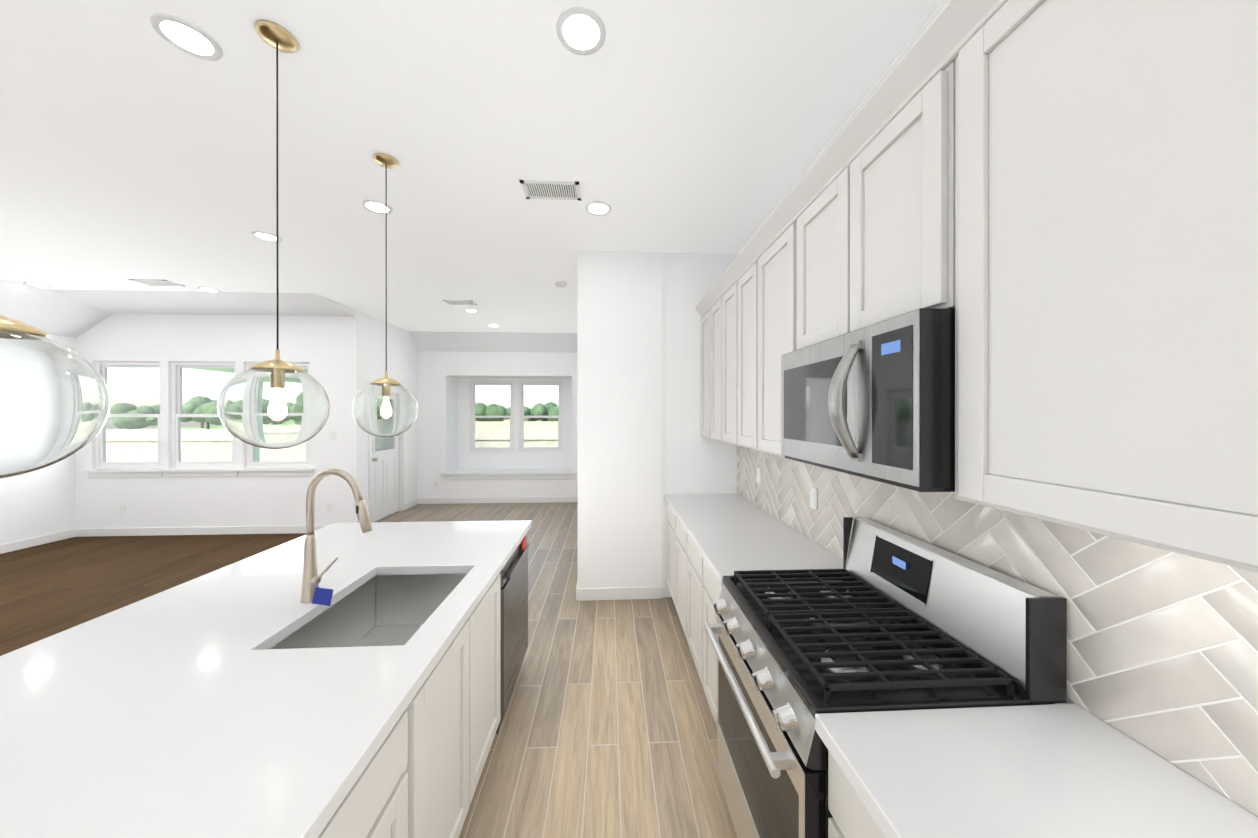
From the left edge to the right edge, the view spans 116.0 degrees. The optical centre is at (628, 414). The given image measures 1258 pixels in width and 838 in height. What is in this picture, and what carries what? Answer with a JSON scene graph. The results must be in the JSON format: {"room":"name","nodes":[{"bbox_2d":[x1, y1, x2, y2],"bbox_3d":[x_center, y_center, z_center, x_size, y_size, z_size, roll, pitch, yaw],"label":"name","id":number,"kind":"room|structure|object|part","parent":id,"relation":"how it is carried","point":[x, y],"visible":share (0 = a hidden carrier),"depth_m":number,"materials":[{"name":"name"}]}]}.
{"room":"kitchen","nodes":[
{"label":"kitchen","id":0,"kind":"room"},
{"bbox_2d":[0,334,75,544],"bbox_3d":[-7.208,0.097,1.669,0.120,3.050,7.320,0,0,-3],"label":"wall","id":1,"kind":"structure","parent":0,"point":[38,503],"depth_m":4.88,"materials":[{"name":"white paint"}]},
{"bbox_2d":[0,529,75,553],"bbox_3d":[-7.139,1.570,1.630,0.014,0.105,7.170,0,0,-3],"label":"baseboard","id":2,"kind":"structure","parent":1,"relation":"attached to","point":[13,546],"depth_m":4.84,"materials":[{"name":"white wood"}]},
{"bbox_2d":[0,533,305,655],"bbox_3d":[-4.730,1.647,1.678,5.070,0.050,7.320,0,0,-3],"label":"floor","id":3,"kind":"structure","parent":0,"point":[50,589],"depth_m":4.03,"materials":[{"name":"brown wood"}]},
{"bbox_2d":[76,313,347,528],"bbox_3d":[-5.654,0.092,5.353,3.600,3.050,0.120,0,0,-3],"label":"wall","id":4,"kind":"structure","parent":0,"point":[319,344],"depth_m":5.30,"materials":[{"name":"white paint"}]},
{"bbox_2d":[120,505,125,512],"bbox_3d":[-6.744,1.262,5.235,0.070,0.110,0.006,0,0,-3],"label":"electrical outlet plate","id":5,"kind":"object","parent":4,"relation":"attached to","point":[123,507],"depth_m":5.23,"materials":[{"name":"white plastic"}]},
{"bbox_2d":[83,361,163,477],"bbox_3d":[-6.701,0.062,5.268,0.960,1.550,0.156,0,0,-3],"label":"living room window","id":6,"kind":"structure","parent":4,"relation":"in","point":[105,469],"depth_m":5.28,"materials":[{"name":"white plastic"}]},
{"bbox_3d":[-6.699,0.787,5.234,0.960,0.101,0.086,0,0,-3],"label":"sill","id":7,"kind":"part","parent":6,"relation":"part of","materials":[{"name":"white wood"}]},
{"bbox_3d":[-6.703,0.012,5.307,0.760,1.350,0.027,0,0,-3],"label":"glass","id":8,"kind":"part","parent":6,"relation":"part of","materials":[{"name":"clear glass"}]},
{"bbox_2d":[161,362,237,476],"bbox_3d":[-5.742,0.062,5.317,0.960,1.550,0.156,0,0,-3],"label":"living room window","id":9,"kind":"structure","parent":4,"relation":"in","point":[205,469],"depth_m":5.33,"materials":[{"name":"white plastic"}]},
{"bbox_3d":[-5.741,0.787,5.283,0.960,0.101,0.086,0,0,-3],"label":"sill","id":10,"kind":"part","parent":9,"relation":"part of","materials":[{"name":"white wood"}]},
{"bbox_3d":[-5.744,0.012,5.356,0.760,1.350,0.027,0,0,-3],"label":"glass","id":11,"kind":"part","parent":9,"relation":"part of","materials":[{"name":"clear glass"}]},
{"bbox_2d":[76,525,327,536],"bbox_3d":[-5.509,1.565,5.296,3.584,0.105,0.014,0,0,-3],"label":"baseboard","id":12,"kind":"structure","parent":4,"relation":"attached to","point":[85,532],"depth_m":5.27,"materials":[{"name":"white wood"}]},
{"bbox_2d":[236,362,313,475],"bbox_3d":[-4.784,0.062,5.366,0.960,1.550,0.156,0,0,-3],"label":"living room window","id":13,"kind":"structure","parent":4,"relation":"in","point":[276,468],"depth_m":5.36,"materials":[{"name":"white plastic"}]},
{"bbox_3d":[-4.782,0.787,5.332,0.960,0.101,0.086,0,0,-3],"label":"sill","id":14,"kind":"part","parent":13,"relation":"part of","materials":[{"name":"white wood"}]},
{"bbox_3d":[-4.786,0.012,5.405,0.760,1.350,0.027,0,0,-3],"label":"glass","id":15,"kind":"part","parent":13,"relation":"part of","materials":[{"name":"clear glass"}]},
{"bbox_2d":[327,503,332,510],"bbox_3d":[-4.088,1.262,5.371,0.070,0.110,0.006,0,0,-3],"label":"electrical outlet plate","id":16,"kind":"object","parent":4,"relation":"attached to","point":[329,505],"depth_m":5.37,"materials":[{"name":"white plastic"}]},
{"bbox_2d":[330,431,335,439],"bbox_3d":[-4.043,0.287,5.370,0.080,0.120,0.011,0,0,-3],"label":"light switch","id":17,"kind":"object","parent":4,"relation":"attached to","point":[332,435],"visible":1,"depth_m":5.37,"materials":[{"name":"white plastic"}]},
{"bbox_2d":[0,279,576,352],"bbox_3d":[-3.803,-1.220,2.633,6.781,0.421,8.901,0,0,-3],"label":"ceiling","id":18,"kind":"structure","parent":0,"point":[70,313],"depth_m":4.98,"materials":[{"name":"white paint"}]},
{"bbox_2d":[348,310,416,522],"bbox_3d":[-3.840,0.091,6.297,0.120,3.050,1.820,0,0,-3],"label":"wall","id":19,"kind":"structure","parent":0,"point":[366,348],"depth_m":5.73,"materials":[{"name":"white paint"}]},
{"bbox_2d":[372,435,398,521],"bbox_3d":[-3.789,0.602,6.141,0.125,2.008,0.816,0,0,-3],"label":"exterior door","id":20,"kind":"structure","parent":19,"relation":"in","point":[385,482],"depth_m":6.16,"materials":[{"name":"white wood"}]},
{"label":"glass","id":21,"kind":"part","parent":20,"relation":"part of","materials":[{"name":"clear glass"}]},
{"bbox_2d":[368,381,404,521],"bbox_3d":[-3.824,0.566,6.139,0.136,2.100,0.980,0,0,-3],"label":"door frame","id":22,"kind":"structure","parent":19,"relation":"attached to","point":[402,472],"depth_m":6.55,"materials":[{"name":"white wood"}]},
{"bbox_2d":[405,498,419,509],"bbox_3d":[-3.801,1.563,6.857,0.014,0.105,0.430,0,0,-3],"label":"baseboard","id":23,"kind":"structure","parent":19,"relation":"attached to","point":[416,501],"depth_m":6.89,"materials":[{"name":"white wood"}]},
{"bbox_2d":[0,0,941,332],"bbox_3d":[-3.094,-1.479,2.669,8.440,0.100,9.140,0,0,-3],"label":"ceiling","id":24,"kind":"structure","parent":0,"point":[134,144],"depth_m":2.03,"materials":[{"name":"white paint"}]},
{"bbox_2d":[0,315,109,477],"bbox_3d":[-1.291,-0.647,0.779,0.316,1.557,0.316,0,0,-3],"label":"globe pendant light","id":25,"kind":"object","parent":24,"relation":"hanging from","point":[54,401],"visible":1,"depth_m":0.78,"materials":[{"name":"clear glass"}]},
{"bbox_2d":[129,279,184,286],"bbox_3d":[-5.118,-1.427,4.267,0.360,0.008,0.200,0,0,-3],"label":"ceiling vent","id":26,"kind":"object","parent":24,"relation":"in","point":[156,282],"visible":1,"depth_m":4.25,"materials":[{"name":"white plastic"}]},
{"bbox_2d":[150,13,222,60],"bbox_3d":[-1.667,-1.423,1.486,0.186,0.006,0.186,0,0,-3],"label":"recessed light","id":27,"kind":"object","parent":24,"relation":"in","point":[183,35],"depth_m":1.48,"materials":[{"name":"white plastic"}]},
{"bbox_2d":[251,231,281,241],"bbox_3d":[-2.903,-1.426,3.147,0.185,0.006,0.181,0,0,-3],"label":"recessed light","id":28,"kind":"object","parent":24,"relation":"in","point":[265,236],"depth_m":3.15,"materials":[{"name":"white plastic"}]},
{"bbox_2d":[217,20,329,448],"bbox_3d":[-1.327,-0.648,1.484,0.316,1.557,0.316,0,0,-3],"label":"globe pendant light","id":29,"kind":"object","parent":24,"relation":"hanging from","point":[277,402],"visible":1,"depth_m":1.40,"materials":[{"name":"clear glass"}]},
{"bbox_3d":[-1.327,-0.024,1.484,0.316,0.309,0.316,0,0,-3],"label":"lamp shade","id":30,"kind":"part","parent":29,"relation":"part of","materials":[{"name":"clear glass"}]},
{"bbox_2d":[361,200,392,214],"bbox_3d":[-1.729,-1.425,2.705,0.180,0.006,0.186,0,0,-3],"label":"recessed light","id":31,"kind":"object","parent":24,"relation":"in","point":[374,206],"depth_m":2.70,"materials":[{"name":"white plastic"}]},
{"bbox_2d":[352,153,417,436],"bbox_3d":[-1.364,-0.649,2.208,0.316,1.557,0.316,0,0,-3],"label":"globe pendant light","id":32,"kind":"object","parent":24,"relation":"hanging from","point":[385,406],"visible":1,"depth_m":2.12,"materials":[{"name":"clear glass"}]},
{"bbox_3d":[-1.364,-0.025,2.208,0.316,0.309,0.316,0,0,-3],"label":"lamp shade","id":33,"kind":"part","parent":32,"relation":"part of","materials":[{"name":"clear glass"}]},
{"bbox_2d":[443,300,476,304],"bbox_3d":[-2.153,-1.428,5.030,0.360,0.008,0.200,0,0,-3],"label":"ceiling vent","id":34,"kind":"object","parent":24,"relation":"in","point":[460,302],"visible":1,"depth_m":5.01,"materials":[{"name":"white plastic"}]},
{"bbox_2d":[520,180,580,199],"bbox_3d":[-0.492,-1.425,2.502,0.360,0.008,0.200,0,0,-3],"label":"ceiling vent","id":35,"kind":"object","parent":24,"relation":"in","point":[552,190],"visible":1,"depth_m":2.50,"materials":[{"name":"white plastic"}]},
{"bbox_2d":[555,281,566,287],"bbox_3d":[-0.744,-1.415,4.291,0.130,0.031,0.130,0,0,-3],"label":"smoke detector","id":36,"kind":"object","parent":24,"relation":"attached to","point":[560,284],"visible":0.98,"depth_m":4.25,"materials":[{"name":"white plastic"}]},
{"bbox_2d":[556,6,605,54],"bbox_3d":[-0.178,-1.423,1.461,0.181,0.006,0.184,0,0,-3],"label":"recessed light","id":37,"kind":"object","parent":24,"relation":"in","point":[580,30],"depth_m":1.46,"materials":[{"name":"white plastic"}]},
{"bbox_2d":[585,201,611,215],"bbox_3d":[-0.211,-1.425,2.719,0.180,0.006,0.187,0,0,-3],"label":"recessed light","id":38,"kind":"object","parent":24,"relation":"in","point":[597,208],"depth_m":2.72,"materials":[{"name":"white plastic"}]},
{"bbox_2d":[417,351,577,497],"bbox_3d":[-2.236,0.090,7.231,3.180,3.050,0.120,0,0,-3],"label":"wall","id":39,"kind":"structure","parent":0,"point":[435,370],"depth_m":7.14,"materials":[{"name":"white paint"}]},
{"bbox_2d":[420,496,577,503],"bbox_3d":[-2.247,1.562,7.165,3.150,0.105,0.014,0,0,-3],"label":"baseboard","id":40,"kind":"structure","parent":39,"relation":"attached to","point":[572,498],"depth_m":7.15,"materials":[{"name":"white wood"}]},
{"bbox_2d":[440,471,576,479],"bbox_3d":[-2.184,1.123,7.211,2.440,0.123,0.172,0,0,-3],"label":"sill","id":41,"kind":"structure","parent":39,"relation":"attached to","point":[508,475],"depth_m":7.15,"materials":[{"name":"white wood"}]},
{"bbox_2d":[449,376,571,471],"bbox_3d":[-2.202,0.179,7.553,2.460,1.970,0.520,0,0,-3],"label":"wall","id":42,"kind":"structure","parent":0,"point":[463,457],"depth_m":7.68,"materials":[{"name":"white paint"}]},
{"bbox_2d":[471,381,513,451],"bbox_3d":[-2.683,0.044,7.748,0.840,1.400,0.070,0,0,-3],"label":"nook window","id":43,"kind":"structure","parent":42,"relation":"in","point":[474,416],"depth_m":7.73,"materials":[{"name":"white plastic"}]},
{"bbox_2d":[519,381,561,451],"bbox_3d":[-1.744,0.044,7.796,0.840,1.400,0.070,0,0,-3],"label":"nook window","id":44,"kind":"structure","parent":42,"relation":"in","point":[522,448],"depth_m":7.77,"materials":[{"name":"white plastic"}]},
{"bbox_3d":[-1.744,0.044,7.793,0.740,1.300,0.027,0,0,-3],"label":"glass","id":45,"kind":"part","parent":44,"relation":"part of","materials":[{"name":"clear glass"}]},
{"bbox_2d":[376,502,736,837],"bbox_3d":[-1.311,1.645,3.055,4.840,0.050,9.720,0,0,-3],"label":"floor","id":46,"kind":"structure","parent":0,"point":[608,728],"depth_m":2.08,"materials":[{"name":"brown wood"}]},
{"bbox_2d":[320,677,431,837],"bbox_3d":[-1.008,1.187,0.807,0.877,0.873,0.600,0,0,-3],"label":"base cabinet","id":47,"kind":"object","parent":46,"relation":"on","point":[393,799],"depth_m":0.99,"materials":[{"name":"white paint"}]},
{"bbox_2d":[0,521,531,837],"bbox_3d":[-1.191,0.729,0.807,1.271,0.041,3.580,0,0,-3],"label":"countertop","id":48,"kind":"structure","parent":47,"relation":"on","point":[179,711],"depth_m":0.98,"materials":[{"name":"white stone"}]},
{"bbox_2d":[296,469,375,604],"bbox_3d":[-1.104,0.457,1.492,0.282,0.501,0.089,0,0,-3],"label":"faucet","id":49,"kind":"object","parent":48,"relation":"on","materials":[{"name":"metal"}]},
{"bbox_2d":[276,569,467,644],"bbox_3d":[-0.932,0.866,1.516,0.483,0.259,0.672,0,0,-3],"label":"sink","id":50,"kind":"object","parent":48,"relation":"in","point":[388,606],"depth_m":1.80,"materials":[{"name":"silver metal"}]},
{"bbox_2d":[432,609,479,837],"bbox_3d":[-1.030,1.186,1.245,0.877,0.873,0.579,0,0,-3],"label":"base cabinet","id":51,"kind":"object","parent":46,"relation":"on","point":[456,681],"depth_m":1.39,"materials":[{"name":"white paint"}]},
{"bbox_2d":[480,565,507,775],"bbox_3d":[-1.052,1.185,1.667,0.877,0.873,0.513,0,0,-3],"label":"base cabinet","id":52,"kind":"object","parent":46,"relation":"on","point":[494,607],"depth_m":1.83,"materials":[{"name":"white paint"}]},
{"bbox_2d":[508,529,529,702],"bbox_3d":[-1.081,1.185,2.249,0.877,0.873,0.652,0,0,-3],"label":"dishwasher","id":53,"kind":"object","parent":46,"relation":"on","point":[518,567],"depth_m":2.27,"materials":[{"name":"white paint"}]},
{"bbox_2d":[666,501,671,595],"bbox_3d":[0.663,1.184,3.236,0.632,0.874,0.512,0,0,-3],"label":"base cabinet","id":54,"kind":"object","parent":46,"relation":"on","point":[669,511],"depth_m":3.37,"materials":[{"name":"white paint"}]},
{"bbox_2d":[672,517,679,618],"bbox_3d":[0.684,1.184,2.829,0.632,0.874,0.582,0,0,-3],"label":"base cabinet","id":55,"kind":"object","parent":46,"relation":"on","point":[675,524],"depth_m":2.98,"materials":[{"name":"white paint"}]},
{"bbox_2d":[680,529,695,665],"bbox_3d":[0.706,1.185,2.388,0.632,0.874,0.582,0,0,-3],"label":"base cabinet","id":56,"kind":"object","parent":46,"relation":"on","point":[687,550],"depth_m":2.53,"materials":[{"name":"white paint"}]},
{"bbox_2d":[696,553,721,726],"bbox_3d":[0.727,1.185,1.982,0.632,0.874,0.511,0,0,-3],"label":"base cabinet","id":57,"kind":"object","parent":46,"relation":"on","point":[707,591],"depth_m":2.08,"materials":[{"name":"white paint"}]},
{"bbox_2d":[664,493,842,588],"bbox_3d":[0.683,0.725,2.608,0.657,0.040,1.769,0,0,-3],"label":"countertop","id":58,"kind":"structure","parent":57,"relation":"on","point":[731,533],"depth_m":2.24,"materials":[{"name":"white stone"}]},
{"bbox_2d":[828,755,882,837],"bbox_3d":[0.795,1.187,0.664,0.632,0.874,0.570,0,0,-3],"label":"base cabinet","id":59,"kind":"object","parent":46,"relation":"on","point":[849,820],"depth_m":0.86,"materials":[{"name":"white paint"}]},
{"bbox_2d":[815,703,1257,837],"bbox_3d":[0.811,0.729,0.109,0.657,0.040,1.682,0,0,-3],"label":"countertop","id":60,"kind":"structure","parent":59,"relation":"on","point":[1049,770],"depth_m":0.76,"materials":[{"name":"white stone"}]},
{"bbox_2d":[704,517,1066,837],"bbox_3d":[0.696,1.037,1.334,0.728,1.172,0.770,0,0,-3],"label":"gas range","id":61,"kind":"object","parent":46,"relation":"on","point":[885,618],"visible":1,"depth_m":1.15,"materials":[{"name":"silver metal"}]},
{"bbox_3d":[0.366,0.888,1.317,0.068,0.028,0.690,0,0,-3],"label":"handle","id":62,"kind":"part","parent":61,"relation":"part of","materials":[{"name":"silver metal"}]},
{"bbox_2d":[577,250,737,597],"bbox_3d":[0.219,0.092,5.438,1.540,3.050,3.952,0,0,-3],"label":"wall","id":63,"kind":"structure","parent":0,"point":[644,446],"depth_m":3.45,"materials":[{"name":"white paint"}]},
{"bbox_2d":[576,580,579,600],"bbox_3d":[-0.553,1.565,5.333,0.014,0.105,3.846,0,0,-3],"label":"baseboard","id":64,"kind":"structure","parent":63,"relation":"attached to","point":[577,589],"depth_m":3.41,"materials":[{"name":"white wood"}]},
{"bbox_2d":[580,586,662,600],"bbox_3d":[-0.074,1.567,3.440,0.750,0.105,0.016,0,0,-3],"label":"baseboard","id":65,"kind":"structure","parent":63,"relation":"attached to","point":[614,593],"depth_m":3.43,"materials":[{"name":"white wood"}]},
{"bbox_2d":[738,0,1241,806],"bbox_3d":[1.158,0.098,0.986,0.120,3.050,5.100,0,0,-3],"label":"wall","id":66,"kind":"structure","parent":0,"point":[844,124],"depth_m":1.73,"materials":[{"name":"white paint"}]},
{"bbox_2d":[700,300,703,436],"bbox_3d":[0.810,-0.379,3.297,0.332,1.158,0.399,0,0,-3],"label":"upper cabinet","id":67,"kind":"object","parent":66,"relation":"attached to","point":[702,301],"depth_m":3.42,"materials":[{"name":"white paint"}]},
{"bbox_2d":[704,288,715,439],"bbox_3d":[0.826,-0.378,3.003,0.332,1.158,0.470,0,0,-3],"label":"upper cabinet","id":68,"kind":"object","parent":66,"relation":"attached to","point":[710,300],"depth_m":3.17,"materials":[{"name":"white paint"}]},
{"bbox_2d":[716,268,731,443],"bbox_3d":[0.842,-0.378,2.671,0.332,1.158,0.474,0,0,-3],"label":"upper cabinet","id":69,"kind":"object","parent":66,"relation":"attached to","point":[724,285],"depth_m":2.76,"materials":[{"name":"white paint"}]},
{"bbox_2d":[732,248,747,447],"bbox_3d":[0.860,-0.377,2.337,0.332,1.158,0.475,0,0,-3],"label":"upper cabinet","id":70,"kind":"object","parent":66,"relation":"attached to","point":[740,269],"depth_m":2.43,"materials":[{"name":"white paint"}]},
{"bbox_2d":[748,184,799,456],"bbox_3d":[0.880,-0.377,1.948,0.332,1.158,0.585,0,0,-3],"label":"upper cabinet","id":71,"kind":"object","parent":66,"relation":"attached to","point":[774,252],"depth_m":1.98,"materials":[{"name":"white paint"}]},
{"bbox_2d":[800,144,831,348],"bbox_3d":[0.902,-0.609,1.502,0.332,0.693,0.447,0,0,-3],"label":"upper cabinet","id":72,"kind":"object","parent":66,"relation":"attached to","point":[816,188],"depth_m":1.55,"materials":[{"name":"white paint"}]},
{"bbox_2d":[832,8,943,337],"bbox_3d":[0.919,-0.608,1.184,0.332,0.693,0.447,0,0,-3],"label":"upper cabinet","id":73,"kind":"object","parent":66,"relation":"attached to","point":[888,162],"depth_m":1.13,"materials":[{"name":"white paint"}]},
{"bbox_2d":[781,308,954,491],"bbox_3d":[0.844,-0.034,1.340,0.465,0.447,0.766,0,0,-3],"label":"over-the-range microwave","id":74,"kind":"object","parent":73,"relation":"attached to","point":[875,401],"visible":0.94,"depth_m":1.08,"materials":[{"name":"silver metal"}]},
{"bbox_3d":[0.654,-0.040,1.202,0.071,0.359,0.080,0,0,-3],"label":"handle","id":75,"kind":"part","parent":74,"relation":"part of","materials":[{"name":"silver metal"}]},
{"bbox_2d":[737,445,1257,815],"bbox_3d":[1.073,0.456,1.396,0.007,0.502,4.227,0,0,-3],"label":"backsplash","id":76,"kind":"structure","parent":66,"relation":"attached to","point":[1162,652],"depth_m":0.87,"materials":[{"name":"tile"}]},
{"bbox_2d":[757,467,760,483],"bbox_3d":[0.982,0.463,2.980,0.010,0.115,0.070,0,0,-3],"label":"outlet","id":77,"kind":"object","parent":76,"relation":"attached to","point":[758,469],"depth_m":2.96,"materials":[{"name":"white plastic"}]},
{"bbox_2d":[810,487,816,509],"bbox_3d":[1.023,0.464,2.181,0.010,0.115,0.070,0,0,-3],"label":"outlet","id":78,"kind":"object","parent":76,"relation":"attached to","point":[813,498],"depth_m":2.17,"materials":[{"name":"white plastic"}]},
{"bbox_2d":[944,0,1257,572],"bbox_3d":[0.946,-0.375,0.640,0.332,1.158,0.783,0,0,-3],"label":"upper cabinet","id":79,"kind":"object","parent":66,"relation":"attached to","point":[1052,204],"depth_m":0.65,"materials":[{"name":"white paint"}]},
{"label":"outside","id":80,"kind":"structure","parent":0,"visible":0},
{"bbox_2d":[106,368,557,461],"bbox_3d":[-7.287,-2.753,42.520,110.000,9.360,74.270,0,0,-3],"label":"outdoor view","id":81,"kind":"object","parent":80,"point":[499,410],"depth_m":13.24,"materials":[{"name":"green plant"}]}
]}

